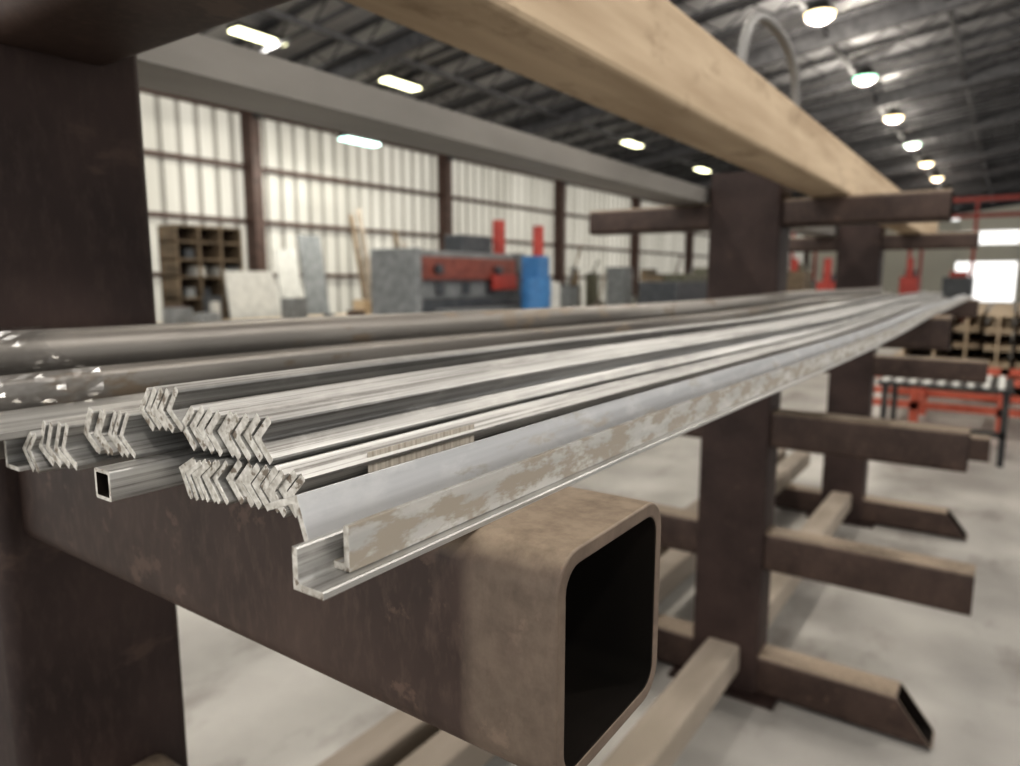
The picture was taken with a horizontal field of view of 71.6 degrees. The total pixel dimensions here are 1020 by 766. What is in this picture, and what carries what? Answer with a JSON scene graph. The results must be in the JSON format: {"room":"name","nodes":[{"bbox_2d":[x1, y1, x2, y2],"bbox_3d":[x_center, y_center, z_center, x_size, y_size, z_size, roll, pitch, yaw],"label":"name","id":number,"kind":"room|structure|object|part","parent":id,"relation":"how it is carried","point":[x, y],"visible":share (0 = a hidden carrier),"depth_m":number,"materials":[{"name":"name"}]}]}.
{"room":"metal workshop","nodes":[
{"label":"metal workshop","id":0,"kind":"room"},
{"bbox_2d":[140,92,809,322],"bbox_3d":[8.230,-8.514,45.965,0.080,8.100,97.980,6,10,35],"label":"wall","id":1,"kind":"structure","parent":0,"point":[169,125],"depth_m":25.75,"materials":[{"name":"white metal"}]},
{"bbox_2d":[139,87,810,296],"bbox_3d":[8.506,-8.438,45.793,0.540,8.000,98.000,6,10,35],"label":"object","id":2,"kind":"structure","parent":1,"relation":"attached to","point":[255,221],"depth_m":25.36,"materials":[{"name":"brown metal"}]},
{"bbox_2d":[176,301,1019,765],"bbox_3d":[26.293,-2.585,34.066,44.000,0.200,98.000,6,10,35],"label":"floor","id":3,"kind":"structure","parent":0,"point":[246,702],"depth_m":4.27,"materials":[{"name":"concrete"}]},
{"bbox_2d":[157,224,242,319],"bbox_3d":[-8.254,-2.361,19.153,0.850,3.650,1.949,6,10,35],"label":"shelf","id":4,"kind":"object","parent":3,"relation":"on","point":[193,259],"visible":0.62,"depth_m":18.74,"materials":[{"name":"brown wood"}]},
{"bbox_2d":[223,271,278,318],"bbox_3d":[-6.982,-1.824,19.350,0.393,2.453,1.500,6,10,35],"label":"sheet","id":5,"kind":"object","parent":3,"relation":"on","point":[250,294],"visible":0.64,"depth_m":19.26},
{"bbox_2d":[156,314,369,323],"bbox_3d":[-4.385,-1.210,19.576,3.000,1.250,15.000,6,10,35],"label":"table","id":6,"kind":"object","parent":3,"relation":"on","point":[335,314],"visible":0.02,"depth_m":19.05,"materials":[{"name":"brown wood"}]},
{"bbox_2d":[162,296,371,322],"bbox_3d":[-4.622,-2.165,19.407,2.304,0.689,13.368,6,10,35],"label":"supplies","id":7,"kind":"object","parent":6,"relation":"on","point":[212,305],"visible":0.32,"depth_m":17.14,"materials":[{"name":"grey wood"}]},
{"bbox_2d":[274,249,301,300],"bbox_3d":[-6.769,-2.553,21.930,0.491,3.146,0.800,6,10,35],"label":"sheet","id":8,"kind":"object","parent":3,"relation":"on","point":[286,262],"visible":0.43,"depth_m":21.84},
{"bbox_2d":[297,235,329,314],"bbox_3d":[-6.327,-2.967,23.037,0.560,3.641,0.900,6,10,35],"label":"sheet","id":9,"kind":"object","parent":3,"relation":"on","point":[309,246],"visible":0.64,"depth_m":22.96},
{"bbox_2d":[348,214,367,299],"bbox_3d":[-4.902,-3.381,23.449,0.778,4.338,0.171,2,8,12],"label":"plank","id":10,"kind":"object","parent":3,"relation":"on","point":[351,217],"visible":0.64,"depth_m":23.33,"materials":[{"name":"brown wood"}]},
{"bbox_2d":[356,209,370,295],"bbox_3d":[-4.701,-3.521,23.718,0.808,4.535,0.171,2,8,12],"label":"plank","id":11,"kind":"object","parent":3,"relation":"on","point":[358,211],"visible":0.57,"depth_m":23.57,"materials":[{"name":"beige wood"}]},
{"bbox_2d":[362,258,370,299],"bbox_3d":[-4.599,-2.851,24.669,0.463,2.948,1.000,6,10,35],"label":"sheet","id":12,"kind":"object","parent":3,"relation":"on","point":[363,261],"visible":0.14,"depth_m":24.24,"materials":[{"name":"brown wood"}]},
{"bbox_2d":[393,230,399,247],"bbox_3d":[-3.755,-3.419,25.099,0.717,3.942,0.171,2,8,12],"label":"plank","id":13,"kind":"object","parent":3,"relation":"on","point":[395,233],"visible":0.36,"depth_m":24.87,"materials":[{"name":"brown wood"}]},
{"bbox_2d":[370,220,524,313],"bbox_3d":[-1.243,-2.313,18.137,2.000,3.850,4.430,6,10,35],"label":"machine","id":14,"kind":"object","parent":3,"relation":"on","point":[464,276],"visible":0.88,"depth_m":17.25,"materials":[{"name":"red paint"}]},
{"bbox_2d":[0,0,990,765],"bbox_3d":[1.258,0.308,3.818,2.180,2.790,7.080,6,10,35],"label":"rack","id":15,"kind":"object","parent":3,"relation":"on","point":[530,636],"visible":0.77,"depth_m":0.88,"materials":[{"name":"brown metal"}]},
{"bbox_2d":[0,441,4,458],"bbox_3d":[1.230,-0.293,3.047,0.036,0.048,6.180,6,10,35],"label":"tube","id":16,"kind":"object","parent":15,"relation":"on","point":[2,451],"visible":0.02,"depth_m":0.63,"materials":[{"name":"metal"}]},
{"bbox_2d":[4,437,30,471],"bbox_3d":[1.258,-0.279,2.977,0.026,0.040,5.864,6,10,35],"label":"bar","id":17,"kind":"object","parent":15,"relation":"on","point":[15,457],"visible":0.12,"depth_m":0.61,"materials":[{"name":"metal"}]},
{"bbox_2d":[22,430,67,472],"bbox_3d":[1.261,-0.279,2.944,0.032,0.050,5.801,6,10,35],"label":"bars","id":18,"kind":"object","parent":15,"relation":"on","point":[38,462],"visible":0.09,"depth_m":0.59,"materials":[{"name":"metal"}]},
{"bbox_2d":[39,414,133,470],"bbox_3d":[1.382,-0.304,3.056,0.061,0.052,6.118,6,10,35],"label":"bars","id":19,"kind":"object","parent":15,"relation":"on","point":[64,443],"visible":0.06,"depth_m":0.58,"materials":[{"name":"metal"}]},
{"bbox_2d":[83,400,190,458],"bbox_3d":[1.402,-0.309,2.991,0.073,0.052,6.007,6,10,35],"label":"bars","id":20,"kind":"object","parent":15,"relation":"on","point":[117,428],"visible":0.09,"depth_m":0.56,"materials":[{"name":"metal"}]},
{"bbox_3d":[-0.252,-0.424,0.622,0.710,0.135,0.152,6,10,35],"label":"arm","id":21,"kind":"part","parent":15,"relation":"part of"},
{"bbox_2d":[94,448,210,501],"bbox_3d":[1.382,-0.265,2.894,0.023,0.037,5.860,6,10,35],"label":"tube","id":22,"kind":"object","parent":15,"relation":"on","point":[126,479],"visible":0.04,"depth_m":0.53,"materials":[{"name":"metal"}]},
{"bbox_3d":[-0.191,0.668,0.738,0.860,0.190,0.152,6,10,35],"label":"arm","id":23,"kind":"part","parent":15,"relation":"part of"},
{"bbox_2d":[179,453,238,504],"bbox_3d":[1.486,-0.275,2.948,0.066,0.050,5.982,6,10,35],"label":"bars","id":24,"kind":"object","parent":15,"relation":"on","point":[204,476],"visible":0.08,"depth_m":0.52,"materials":[{"name":"metal"}]},
{"bbox_3d":[-0.236,0.139,0.693,0.750,0.155,0.152,6,10,35],"label":"arm","id":25,"kind":"part","parent":15,"relation":"part of"},
{"bbox_2d":[0,302,842,440],"bbox_3d":[1.242,-0.302,2.982,0.071,0.027,6.070,6,10,35],"label":"bar","id":26,"kind":"object","parent":15,"relation":"on","point":[14,424],"visible":0.09,"depth_m":0.64,"materials":[{"name":"metal"}]},
{"bbox_2d":[137,33,838,236],"bbox_3d":[0.952,-0.987,3.747,0.185,0.077,7.800,6,10,35],"label":"overhead beam","id":27,"kind":"structure","parent":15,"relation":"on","point":[197,66],"depth_m":1.80,"materials":[{"name":"grey metal"}]},
{"bbox_2d":[139,291,928,432],"bbox_3d":[1.513,-0.340,3.055,0.057,0.052,6.211,6,10,35],"label":"bars","id":28,"kind":"object","parent":15,"relation":"on","point":[164,407],"visible":0.64,"depth_m":0.69,"materials":[{"name":"metal"}]},
{"bbox_2d":[317,448,809,765],"bbox_3d":[0.741,1.289,4.474,0.410,0.160,8.200,6,10,35],"label":"beam","id":29,"kind":"structure","parent":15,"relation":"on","point":[399,739],"depth_m":2.91,"materials":[{"name":"beige wood"}]},
{"bbox_2d":[226,297,947,517],"bbox_3d":[1.633,-0.292,3.040,0.085,0.049,6.294,6,10,35],"label":"stack","id":30,"kind":"object","parent":15,"relation":"on","point":[256,483],"depth_m":0.63,"materials":[{"name":"silver metal"}]},
{"bbox_2d":[266,294,966,541],"bbox_3d":[2.329,-0.380,3.872,0.038,0.130,8.560,6,10,35],"label":"bar","id":31,"kind":"object","parent":15,"relation":"on","point":[326,509],"visible":0.67,"depth_m":0.54,"materials":[{"name":"metal"}]},
{"bbox_2d":[367,424,473,472],"bbox_3d":[-0.067,0.054,0.564,0.001,0.024,0.125,6,10,35],"label":"paper label","id":32,"kind":"object","parent":31,"relation":"attached to","point":[442,447],"visible":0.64,"depth_m":0.56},
{"bbox_2d":[182,292,942,464],"bbox_3d":[1.574,-0.324,3.022,0.101,0.050,6.214,6,10,35],"label":"bars","id":33,"kind":"object","parent":31,"relation":"on","point":[277,427],"visible":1,"depth_m":0.65,"materials":[{"name":"metal"}]},
{"bbox_2d":[292,297,967,599],"bbox_3d":[2.384,-0.361,3.887,0.024,0.133,8.678,6,10,35],"label":"channel","id":34,"kind":"object","parent":15,"relation":"on","point":[315,574],"visible":0.35,"depth_m":0.42,"materials":[{"name":"metal"}]},
{"bbox_2d":[343,0,937,233],"bbox_3d":[1.687,-1.027,3.591,0.180,0.202,9.200,6,10,35],"label":"timber beam","id":35,"kind":"structure","parent":15,"relation":"on","point":[646,63],"depth_m":1.55,"materials":[{"name":"brown wood"}]},
{"bbox_2d":[736,12,799,107],"bbox_3d":[0.913,-1.107,2.462,0.034,0.284,0.734,6,10,35],"label":"sling","id":36,"kind":"object","parent":35,"relation":"on","point":[763,18],"visible":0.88,"depth_m":2.44,"materials":[{"name":"grey fabric"}]},
{"bbox_3d":[0.799,-0.911,3.965,0.720,0.135,0.152,6,10,35],"label":"arm","id":37,"kind":"part","parent":15,"relation":"part of"},
{"bbox_2d":[334,296,972,572],"bbox_3d":[2.327,-0.366,3.818,0.026,0.118,8.454,6,10,35],"label":"bar","id":38,"kind":"object","parent":15,"relation":"on","point":[368,540],"visible":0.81,"depth_m":0.53,"materials":[{"name":"metal"}]},
{"bbox_3d":[0.729,1.506,4.366,0.890,0.220,0.180,6,10,35],"label":"arm","id":39,"kind":"part","parent":15,"relation":"part of"},
{"bbox_3d":[0.770,0.823,4.237,0.790,0.210,0.152,6,10,35],"label":"arm","id":40,"kind":"part","parent":15,"relation":"part of"},
{"bbox_3d":[0.770,0.172,4.143,0.790,0.190,0.152,6,10,35],"label":"arm","id":41,"kind":"part","parent":15,"relation":"part of"},
{"bbox_3d":[2.662,1.109,7.098,0.890,0.220,0.180,6,10,35],"label":"arm","id":42,"kind":"part","parent":15,"relation":"part of"},
{"bbox_3d":[2.731,-1.309,6.697,0.720,0.135,0.152,6,10,35],"label":"arm","id":43,"kind":"part","parent":15,"relation":"part of"},
{"bbox_3d":[1.729,1.607,3.674,0.830,0.220,0.180,6,10,35],"label":"arm","id":44,"kind":"part","parent":15,"relation":"part of"},
{"bbox_3d":[1.680,-0.822,3.355,0.710,0.135,0.152,6,10,35],"label":"arm","id":45,"kind":"part","parent":15,"relation":"part of"},
{"bbox_3d":[1.770,0.924,3.545,0.930,0.210,0.152,6,10,35],"label":"arm","id":46,"kind":"part","parent":15,"relation":"part of"},
{"bbox_3d":[1.741,0.270,3.470,0.860,0.190,0.152,6,10,35],"label":"arm","id":47,"kind":"part","parent":15,"relation":"part of"},
{"bbox_3d":[3.661,1.210,6.406,0.830,0.220,0.180,6,10,35],"label":"arm","id":48,"kind":"part","parent":15,"relation":"part of"},
{"bbox_3d":[1.696,-0.259,3.425,0.750,0.155,0.152,6,10,35],"label":"arm","id":49,"kind":"part","parent":15,"relation":"part of"},
{"bbox_3d":[3.674,-0.128,6.202,0.860,0.190,0.152,6,10,35],"label":"arm","id":50,"kind":"part","parent":15,"relation":"part of"},
{"bbox_3d":[3.612,-1.220,6.087,0.710,0.135,0.152,6,10,35],"label":"arm","id":51,"kind":"part","parent":15,"relation":"part of"},
{"bbox_3d":[3.628,-0.657,6.157,0.750,0.155,0.152,6,10,35],"label":"arm","id":52,"kind":"part","parent":15,"relation":"part of"},
{"bbox_3d":[3.702,0.526,6.277,0.930,0.210,0.152,6,10,35],"label":"arm","id":53,"kind":"part","parent":15,"relation":"part of"},
{"bbox_3d":[1.188,-0.296,3.064,0.036,0.048,6.200,6,10,35],"label":"tube","id":54,"kind":"object","parent":15,"relation":"on","visible":0},
{"bbox_2d":[0,292,891,411],"bbox_3d":[1.202,-0.329,3.049,0.050,0.046,6.200,6,10,35],"label":"tube","id":55,"kind":"object","parent":54,"relation":"on","point":[44,388],"visible":0.69,"depth_m":0.88,"materials":[{"name":"metal"}]},
{"bbox_3d":[1.133,-0.306,3.089,0.050,0.062,6.220,6,10,35],"label":"tube","id":56,"kind":"object","parent":15,"relation":"on","visible":0},
{"bbox_2d":[0,287,883,375],"bbox_3d":[1.160,-0.366,3.123,0.057,0.071,6.320,6,10,35],"label":"pipe","id":57,"kind":"object","parent":56,"relation":"on","point":[39,350],"visible":0.77,"depth_m":1.00,"materials":[{"name":"metal"}]},
{"bbox_2d":[520,226,559,308],"bbox_3d":[0.891,-2.227,18.411,0.800,3.600,1.600,6,10,35],"label":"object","id":58,"kind":"object","parent":3,"relation":"on","point":[537,289],"visible":0.53,"depth_m":17.83,"materials":[{"name":"blue paint"}]},
{"bbox_3d":[0.719,-3.602,17.962,0.280,0.750,0.280,6,10,35],"label":"red post","id":59,"kind":"part","parent":58,"relation":"part of","materials":[{"name":"metal"}]},
{"bbox_3d":[0.891,-1.856,18.465,0.800,2.850,1.600,6,10,35],"label":"tank","id":60,"kind":"part","parent":58,"relation":"part of","materials":[{"name":"blue metal"}]},
{"bbox_2d":[560,244,691,306],"bbox_3d":[2.332,-4.372,31.600,6.101,4.043,41.539,6,10,35],"label":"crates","id":61,"kind":"object","parent":3,"relation":"on","point":[619,287],"visible":0.19,"depth_m":30.51,"materials":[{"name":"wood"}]},
{"bbox_2d":[638,274,707,303],"bbox_3d":[6.285,-2.581,24.782,1.750,2.464,6.000,6,10,35],"label":"roller","id":62,"kind":"object","parent":3,"relation":"on","point":[674,287],"visible":0.21,"depth_m":22.81,"materials":[{"name":"grey metal"}]},
{"bbox_2d":[693,268,707,273],"bbox_3d":[9.560,-3.999,33.359,1.750,2.800,7.000,6,10,35],"label":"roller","id":63,"kind":"object","parent":3,"relation":"on","point":[695,270],"visible":0.03,"depth_m":32.12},
{"bbox_2d":[787,259,811,291],"bbox_3d":[11.937,-3.556,29.277,1.150,3.100,1.600,6,10,35],"label":"press","id":64,"kind":"object","parent":3,"relation":"on","point":[798,279],"visible":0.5,"depth_m":28.63,"materials":[{"name":"brown metal"}]},
{"bbox_2d":[811,280,815,289],"bbox_3d":[13.984,-3.804,33.960,1.750,2.240,7.000,6,10,35],"label":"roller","id":65,"kind":"object","parent":3,"relation":"on","point":[813,282],"visible":0.06,"depth_m":33.82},
{"bbox_2d":[816,258,835,289],"bbox_3d":[11.282,-2.869,24.906,0.950,3.000,1.200,6,10,35],"label":"machine","id":66,"kind":"object","parent":3,"relation":"on","point":[828,279],"visible":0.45,"depth_m":24.41,"materials":[{"name":"paint"}]},
{"bbox_2d":[789,194,1019,279],"bbox_3d":[33.615,-9.182,51.609,23.200,7.800,8.400,6,10,35],"label":"gantry crane","id":67,"kind":"object","parent":3,"relation":"on","point":[979,199],"visible":0.31,"depth_m":48.37,"materials":[{"name":"red paint"}]},
{"bbox_2d":[898,258,920,294],"bbox_3d":[17.753,-3.898,31.281,1.050,3.200,1.400,6,10,35],"label":"machine","id":68,"kind":"object","parent":3,"relation":"on","point":[910,283],"visible":0.47,"depth_m":30.74,"materials":[{"name":"paint"}]},
{"bbox_2d":[878,375,1013,467],"bbox_3d":[5.721,0.417,9.336,1.450,0.985,1.300,6,10,35],"label":"work table","id":69,"kind":"object","parent":3,"relation":"on","point":[1003,385],"visible":0.52,"depth_m":8.79,"materials":[{"name":"red metal"}]},
{"bbox_2d":[873,367,1019,431],"bbox_3d":[7.038,0.234,11.060,3.420,0.850,1.550,6,10,35],"label":"stand","id":70,"kind":"object","parent":3,"relation":"on","point":[918,404],"visible":0.35,"depth_m":10.81,"materials":[{"name":"red paint"}]},
{"bbox_2d":[891,303,1019,395],"bbox_3d":[11.283,-0.945,16.243,3.700,1.550,8.500,6,10,35],"label":"storage rack","id":71,"kind":"object","parent":3,"relation":"on","point":[972,343],"visible":0.44,"depth_m":14.30,"materials":[{"name":"brown wood"}]},
{"bbox_2d":[941,271,973,321],"bbox_3d":[23.487,-4.473,37.009,1.750,2.688,3.000,6,10,35],"label":"machine","id":72,"kind":"object","parent":3,"relation":"on","point":[958,283],"visible":0.43,"depth_m":35.97,"materials":[{"name":"grey metal"}]},
{"bbox_2d":[204,0,1019,226],"bbox_3d":[26.212,-12.110,32.737,44.200,2.886,98.000,6,10,35],"label":"ceiling","id":73,"kind":"structure","parent":0,"point":[358,15],"depth_m":23.86,"materials":[{"name":"grey metal"}]},
{"bbox_2d":[338,133,380,146],"bbox_3d":[-4.746,-8.534,22.218,0.440,1.904,1.440,6,10,35],"label":"lamp","id":74,"kind":"object","parent":73,"relation":"hanging from","point":[347,137],"visible":0.7,"depth_m":22.13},
{"bbox_2d":[379,65,421,90],"bbox_3d":[-3.296,-9.257,21.211,0.440,0.625,1.440,6,10,35],"label":"lamp","id":75,"kind":"object","parent":73,"relation":"hanging from","point":[395,80],"visible":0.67,"depth_m":21.16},
{"bbox_2d":[198,0,1019,236],"bbox_3d":[26.117,-11.625,32.874,43.446,3.804,96.000,6,10,35],"label":"roof trusses","id":76,"kind":"object","parent":73,"relation":"attached to","point":[883,16],"visible":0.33,"depth_m":26.01,"materials":[{"name":"metal"}]},
{"bbox_2d":[227,21,286,45],"bbox_3d":[-6.212,-8.743,17.427,0.440,0.499,1.440,6,10,35],"label":"lamp","id":77,"kind":"object","parent":76,"relation":"hanging from","point":[238,28],"visible":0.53,"depth_m":17.20,"materials":[{"name":"white"}]},
{"bbox_2d":[620,123,643,147],"bbox_3d":[5.297,-10.727,30.585,0.440,0.833,1.440,6,10,35],"label":"lamp","id":78,"kind":"object","parent":76,"relation":"hanging from","point":[631,142],"visible":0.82,"depth_m":30.38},
{"bbox_2d":[694,155,710,172],"bbox_3d":[10.318,-11.779,37.858,0.440,0.820,1.440,6,10,35],"label":"lamp","id":79,"kind":"object","parent":76,"relation":"hanging from","point":[701,168],"visible":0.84,"depth_m":37.57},
{"bbox_2d":[804,0,835,24],"bbox_3d":[8.191,-10.037,18.648,0.800,0.989,0.800,6,10,35],"label":"lamp","id":80,"kind":"object","parent":76,"relation":"hanging from","point":[819,13],"visible":0.93,"depth_m":18.47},
{"bbox_2d":[853,53,877,84],"bbox_3d":[12.319,-10.887,24.486,0.800,0.989,0.800,6,10,35],"label":"lamp","id":81,"kind":"object","parent":76,"relation":"hanging from","point":[864,76],"visible":0.83,"depth_m":24.30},
{"bbox_2d":[883,107,903,122],"bbox_3d":[16.562,-11.760,30.485,0.800,0.989,0.800,6,10,35],"label":"lamp","id":82,"kind":"object","parent":76,"relation":"hanging from","point":[894,115],"visible":0.81,"depth_m":30.31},
{"bbox_2d":[905,129,921,148],"bbox_3d":[20.805,-12.634,36.485,0.800,0.989,0.800,6,10,35],"label":"lamp","id":83,"kind":"object","parent":76,"relation":"hanging from","point":[917,144],"visible":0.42,"depth_m":36.32,"materials":[{"name":"white"}]},
{"bbox_2d":[919,150,933,166],"bbox_3d":[25.047,-13.507,42.484,0.800,0.989,0.800,6,10,35],"label":"lamp","id":84,"kind":"object","parent":76,"relation":"hanging from","point":[927,161],"visible":0.97,"depth_m":42.32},
{"bbox_2d":[930,170,943,180],"bbox_3d":[29.405,-14.405,48.646,0.800,0.989,0.800,6,10,35],"label":"lamp","id":85,"kind":"object","parent":76,"relation":"hanging from","point":[936,177],"visible":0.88,"depth_m":48.45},
{"bbox_2d":[809,205,1019,301],"bbox_3d":[54.216,-13.678,72.771,44.000,10.600,0.200,6,10,35],"label":"wall","id":86,"kind":"structure","parent":0,"point":[937,264],"depth_m":77.20,"materials":[{"name":"beige metal"}]}
]}

